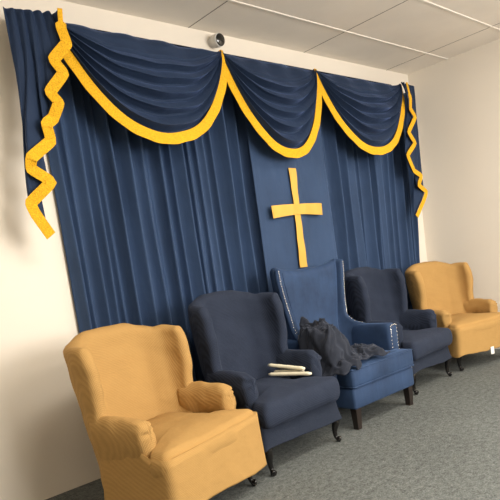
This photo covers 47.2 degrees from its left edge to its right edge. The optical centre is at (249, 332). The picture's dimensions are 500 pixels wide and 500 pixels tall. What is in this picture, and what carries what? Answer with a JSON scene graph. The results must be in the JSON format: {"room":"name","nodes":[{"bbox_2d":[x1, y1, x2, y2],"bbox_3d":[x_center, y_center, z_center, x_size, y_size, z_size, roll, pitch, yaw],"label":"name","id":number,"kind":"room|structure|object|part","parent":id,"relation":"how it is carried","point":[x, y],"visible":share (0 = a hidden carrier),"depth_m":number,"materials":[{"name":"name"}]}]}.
{"room":"house of worship","nodes":[
{"label":"house of worship","id":0,"kind":"room"},
{"bbox_2d":[0,0,426,499],"bbox_3d":[-0.798,-0.657,3.763,7.320,2.976,0.120,-14,9,-41],"label":"wall","id":1,"kind":"structure","parent":0,"point":[46,449],"depth_m":3.30,"materials":[{"name":"paint"}]},
{"bbox_2d":[208,33,224,47],"bbox_3d":[-0.242,-2.107,4.134,0.093,0.095,0.102,-14,9,-41],"label":"security camera","id":2,"kind":"object","parent":1,"relation":"attached to","point":[217,40],"visible":1,"depth_m":4.10,"materials":[{"name":"white plastic"}]},
{"bbox_2d":[91,28,389,84],"bbox_3d":[0.019,-2.047,4.306,3.670,0.032,0.032,-14,9,-41],"label":"rail","id":3,"kind":"object","parent":1,"relation":"attached to","point":[91,28],"visible":0.05,"depth_m":4.35,"materials":[{"name":"black"}]},
{"bbox_2d":[63,23,227,143],"bbox_3d":[-0.579,-1.522,3.572,1.259,0.698,0.204,-14,9,-41],"label":"swag","id":4,"kind":"object","parent":3,"relation":"hanging from","point":[162,92],"visible":0.86,"depth_m":3.50,"materials":[{"name":"fabric"}]},
{"bbox_2d":[3,7,71,238],"bbox_3d":[-1.093,-1.127,3.088,0.396,1.222,0.108,-13,8,-34],"label":"curtain tail","id":5,"kind":"object","parent":4,"relation":"attached to","point":[39,41],"visible":1,"depth_m":3.06,"materials":[{"name":"fabric"}]},
{"bbox_2d":[47,59,268,381],"bbox_3d":[-0.459,-0.568,3.893,1.628,2.653,0.125,-14,9,-41],"label":"curtain","id":6,"kind":"object","parent":3,"relation":"hanging from","point":[149,228],"visible":0.44,"depth_m":3.75,"materials":[{"name":"fabric"}]},
{"bbox_2d":[219,50,321,157],"bbox_3d":[0.238,-1.689,4.314,1.035,0.750,0.202,-14,9,-41],"label":"swag","id":7,"kind":"object","parent":3,"relation":"hanging from","point":[283,105],"visible":0.98,"depth_m":4.25,"materials":[{"name":"fabric"}]},
{"bbox_2d":[245,61,337,291],"bbox_3d":[0.414,-0.773,4.582,0.851,2.653,0.056,-14,9,-41],"label":"backdrop panel","id":8,"kind":"object","parent":3,"relation":"hanging from","point":[271,177],"visible":0.3,"depth_m":4.47,"materials":[{"name":"fabric"}]},
{"bbox_2d":[271,168,321,267],"bbox_3d":[0.385,-0.907,4.510,0.586,0.777,0.017,-14,9,-41],"label":"cross","id":9,"kind":"object","parent":8,"relation":"attached to","point":[296,209],"visible":1,"depth_m":4.51,"materials":[{"name":"gold fabric"}]},
{"bbox_2d":[314,69,404,154],"bbox_3d":[1.048,-1.919,5.056,1.274,0.704,0.191,-14,9,-41],"label":"swag","id":10,"kind":"object","parent":3,"relation":"hanging from","point":[371,114],"visible":0.99,"depth_m":4.99,"materials":[{"name":"fabric"}]},
{"bbox_2d":[401,82,427,216],"bbox_3d":[1.601,-1.764,5.538,0.106,1.284,0.408,-4,8,34],"label":"curtain tail","id":11,"kind":"object","parent":10,"relation":"attached to","point":[412,148],"visible":1,"depth_m":5.55,"materials":[{"name":"fabric"}]},
{"bbox_2d":[320,93,419,316],"bbox_3d":[1.196,-0.979,5.393,1.679,2.653,0.123,-14,9,-41],"label":"curtain","id":12,"kind":"object","parent":3,"relation":"hanging from","point":[375,225],"visible":0.42,"depth_m":5.34,"materials":[{"name":"fabric"}]},
{"bbox_2d":[46,349,499,499],"bbox_3d":[1.296,0.826,1.861,7.320,0.100,5.720,-14,9,-41],"label":"floor","id":13,"kind":"structure","parent":0,"point":[445,445],"depth_m":3.30,"materials":[{"name":"carpet"}]},
{"bbox_2d":[64,323,267,499],"bbox_3d":[-0.454,0.417,2.925,0.733,0.957,0.767,-4,8,34],"label":"armchair","id":14,"kind":"object","parent":13,"relation":"on","point":[155,432],"visible":1,"depth_m":2.83,"materials":[{"name":"yellow fabric"}]},
{"bbox_3d":[-0.578,0.492,2.638,0.349,0.234,0.110,-4,8,34],"label":"arm","id":15,"kind":"part","parent":14,"relation":"part of","materials":[{"name":"yellow fabric"}]},
{"bbox_3d":[-0.618,0.364,3.025,0.353,0.829,0.744,-4,8,34],"label":"backrest","id":16,"kind":"part","parent":14,"relation":"part of","materials":[{"name":"yellow fabric"}]},
{"bbox_2d":[147,408,254,477],"bbox_3d":[-0.385,0.535,2.907,0.587,0.178,0.744,-4,8,34],"label":"seat cushion","id":17,"kind":"object","parent":14,"relation":"on","point":[188,442],"depth_m":2.74,"materials":[{"name":"yellow fabric"}]},
{"bbox_3d":[-0.230,0.382,3.160,0.348,0.236,0.111,-4,8,34],"label":"arm","id":18,"kind":"part","parent":14,"relation":"part of","materials":[{"name":"yellow fabric"}]},
{"bbox_3d":[-0.021,0.688,3.058,0.095,0.271,0.060,-8,7,-3],"label":"leg","id":19,"kind":"part","parent":14,"relation":"part of","materials":[{"name":"black paint"}]},
{"bbox_2d":[187,289,341,476],"bbox_3d":[0.067,0.236,3.524,0.711,1.031,0.721,-2,9,45],"label":"armchair","id":20,"kind":"object","parent":13,"relation":"on","point":[236,334],"visible":0.78,"depth_m":3.50,"materials":[{"name":"blue fabric"}]},
{"bbox_3d":[-0.095,0.335,3.290,0.353,0.262,0.108,-2,9,45],"label":"arm","id":21,"kind":"part","parent":20,"relation":"part of","materials":[{"name":"blue fabric"}]},
{"bbox_3d":[-0.062,0.176,3.643,0.355,0.904,0.691,-2,9,45],"label":"backrest","id":22,"kind":"part","parent":20,"relation":"part of","materials":[{"name":"blue fabric"}]},
{"bbox_3d":[0.100,0.658,3.174,0.060,0.271,0.095,-9,7,-7],"label":"leg","id":23,"kind":"part","parent":20,"relation":"part of","materials":[{"name":"black paint"}]},
{"bbox_2d":[274,369,304,371],"bbox_3d":[0.249,0.246,3.666,0.226,0.025,0.022,-4,8,35],"label":"stick","id":24,"kind":"object","parent":20,"relation":"on","point":[291,370],"visible":0.68,"depth_m":3.65,"materials":[{"name":"beige"}]},
{"bbox_2d":[268,363,304,369],"bbox_3d":[0.231,0.215,3.649,0.269,0.049,0.025,-4,8,35],"label":"stick","id":25,"kind":"object","parent":24,"relation":"on","point":[270,364],"visible":1,"depth_m":3.63,"materials":[{"name":"beige"}]},
{"bbox_2d":[268,372,311,375],"bbox_3d":[0.249,0.258,3.601,0.306,0.026,0.025,-4,8,33],"label":"stick","id":26,"kind":"object","parent":20,"relation":"on","point":[271,373],"visible":1,"depth_m":3.59,"materials":[{"name":"beige"}]},
{"bbox_2d":[253,376,340,428],"bbox_3d":[0.132,0.392,3.503,0.588,0.177,0.694,-2,9,45],"label":"seat cushion","id":27,"kind":"object","parent":20,"relation":"on","point":[279,402],"depth_m":3.30,"materials":[{"name":"blue fabric"}]},
{"bbox_3d":[0.318,0.228,3.702,0.346,0.263,0.109,-2,9,45],"label":"arm","id":28,"kind":"part","parent":20,"relation":"part of","materials":[{"name":"blue fabric"}]},
{"bbox_3d":[0.516,0.550,3.586,0.095,0.271,0.060,-7,7,9],"label":"leg","id":29,"kind":"part","parent":20,"relation":"part of","materials":[{"name":"black paint"}]},
{"bbox_2d":[270,258,413,429],"bbox_3d":[0.677,0.025,4.140,0.790,1.132,0.673,-14,9,-40],"label":"velvet armchair","id":30,"kind":"object","parent":13,"relation":"on","point":[315,292],"visible":0.6,"depth_m":4.14,"materials":[{"name":"blue fabric"}]},
{"bbox_3d":[0.318,-0.180,3.971,0.064,0.526,0.207,-13,8,-34],"label":"nailhead trim","id":31,"kind":"part","parent":30,"relation":"part of","materials":[{"name":"silver metal"}]},
{"bbox_3d":[0.427,0.218,3.962,0.111,0.345,0.460,-14,9,-40],"label":"arm","id":32,"kind":"part","parent":30,"relation":"part of","materials":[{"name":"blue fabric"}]},
{"bbox_3d":[0.549,-0.111,4.248,0.790,0.854,0.345,-14,9,-40],"label":"backrest","id":33,"kind":"part","parent":30,"relation":"part of","materials":[{"name":"blue fabric"}]},
{"bbox_2d":[298,315,388,377],"bbox_3d":[0.599,0.059,3.872,0.599,0.394,0.507,-5,7,22],"label":"garment","id":34,"kind":"object","parent":30,"relation":"on","point":[322,337],"visible":0.93,"depth_m":3.76,"materials":[{"name":"grey fabric"}]},
{"bbox_3d":[0.706,0.557,3.784,0.052,0.160,0.052,-14,9,-40],"label":"leg","id":35,"kind":"part","parent":30,"relation":"part of","materials":[{"name":"black wood"}]},
{"bbox_3d":[0.729,0.373,4.177,0.696,0.145,0.632,-14,9,-40],"label":"seat rail","id":36,"kind":"part","parent":30,"relation":"part of","materials":[{"name":"blue fabric"}]},
{"bbox_2d":[337,349,412,386],"bbox_3d":[0.730,0.238,4.138,0.704,0.130,0.595,-14,9,-40],"label":"seat cushion","id":37,"kind":"object","parent":30,"relation":"on","point":[372,371],"depth_m":3.88,"materials":[{"name":"blue fabric"}]},
{"bbox_3d":[0.922,0.097,4.396,0.112,0.345,0.460,-14,9,-40],"label":"arm","id":38,"kind":"part","parent":30,"relation":"part of","materials":[{"name":"blue fabric"}]},
{"bbox_3d":[1.157,0.446,4.179,0.052,0.160,0.052,-14,9,-40],"label":"leg","id":39,"kind":"part","parent":30,"relation":"part of","materials":[{"name":"black wood"}]},
{"bbox_2d":[344,267,452,394],"bbox_3d":[1.212,-0.069,4.795,0.715,1.018,0.726,-2,9,44],"label":"armchair","id":40,"kind":"object","parent":13,"relation":"on","point":[372,295],"visible":0.62,"depth_m":4.82,"materials":[{"name":"blue fabric"}]},
{"bbox_3d":[1.081,-0.128,4.912,0.358,0.891,0.692,-2,9,44],"label":"backrest","id":41,"kind":"part","parent":40,"relation":"part of","materials":[{"name":"blue fabric"}]},
{"bbox_3d":[1.058,0.025,4.557,0.349,0.261,0.112,-2,9,44],"label":"arm","id":42,"kind":"part","parent":40,"relation":"part of","materials":[{"name":"blue fabric"}]},
{"bbox_3d":[1.258,0.345,4.445,0.060,0.271,0.095,-9,7,-9],"label":"leg","id":43,"kind":"part","parent":40,"relation":"part of","materials":[{"name":"black paint"}]},
{"bbox_3d":[1.461,-0.084,4.978,0.352,0.260,0.108,-2,9,44],"label":"arm","id":44,"kind":"part","parent":40,"relation":"part of","materials":[{"name":"blue fabric"}]},
{"bbox_2d":[402,328,452,360],"bbox_3d":[1.280,0.080,4.774,0.585,0.176,0.692,-2,9,44],"label":"seat cushion","id":45,"kind":"object","parent":40,"relation":"on","point":[424,343],"depth_m":4.56,"materials":[{"name":"blue fabric"}]},
{"bbox_3d":[1.663,0.238,4.868,0.095,0.271,0.060,-7,7,7],"label":"leg","id":46,"kind":"part","parent":40,"relation":"part of","materials":[{"name":"black paint"}]},
{"bbox_2d":[405,261,499,370],"bbox_3d":[1.904,-0.203,5.331,0.748,0.966,0.718,-12,7,-28],"label":"armchair","id":47,"kind":"object","parent":13,"relation":"on","point":[445,289],"visible":0.7,"depth_m":5.30,"materials":[{"name":"fabric"}]},
{"bbox_3d":[1.808,-0.272,5.485,0.722,0.839,0.350,-12,7,-28],"label":"backrest","id":48,"kind":"part","parent":47,"relation":"part of","materials":[{"name":"fabric"}]},
{"bbox_3d":[1.663,-0.113,5.154,0.107,0.220,0.347,-12,7,-28],"label":"arm","id":49,"kind":"part","parent":47,"relation":"part of","materials":[{"name":"fabric"}]},
{"bbox_3d":[1.824,0.198,5.009,0.060,0.271,0.095,-7,7,8],"label":"leg","id":50,"kind":"part","parent":47,"relation":"part of","materials":[{"name":"black paint"}]},
{"bbox_2d":[449,312,499,334],"bbox_3d":[1.947,-0.077,5.305,0.722,0.178,0.586,-12,7,-28],"label":"seat cushion","id":51,"kind":"object","parent":47,"relation":"on","point":[460,323],"depth_m":5.06,"materials":[{"name":"fabric"}]},
{"bbox_3d":[2.197,-0.224,5.452,0.111,0.221,0.346,-12,7,-28],"label":"arm","id":52,"kind":"part","parent":47,"relation":"part of","materials":[{"name":"fabric"}]},
{"bbox_2d":[62,0,499,74],"bbox_3d":[0.876,-2.100,1.523,7.320,0.100,5.720,-14,9,-41],"label":"ceiling","id":53,"kind":"structure","parent":0,"point":[418,25],"depth_m":4.36,"materials":[{"name":"tile"}]},
{"bbox_2d":[188,0,498,68],"bbox_3d":[0.880,-2.041,1.444,7.200,0.001,5.600,-14,9,-41],"label":"trim","id":54,"kind":"structure","parent":53,"relation":"attached to","point":[406,0],"depth_m":4.46,"materials":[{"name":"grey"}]},
{"bbox_2d":[226,0,499,59],"bbox_3d":[0.938,-2.040,1.381,7.200,0.005,4.896,-14,9,-41],"label":"trim","id":55,"kind":"structure","parent":53,"relation":"attached to","point":[234,1],"depth_m":4.42,"materials":[{"name":"white"}]},
{"bbox_2d":[408,39,499,348],"bbox_3d":[3.742,-1.338,4.020,0.120,2.976,5.600,-14,9,-41],"label":"wall","id":56,"kind":"structure","parent":0,"point":[457,98],"depth_m":5.66,"materials":[{"name":"paint"}]}
]}

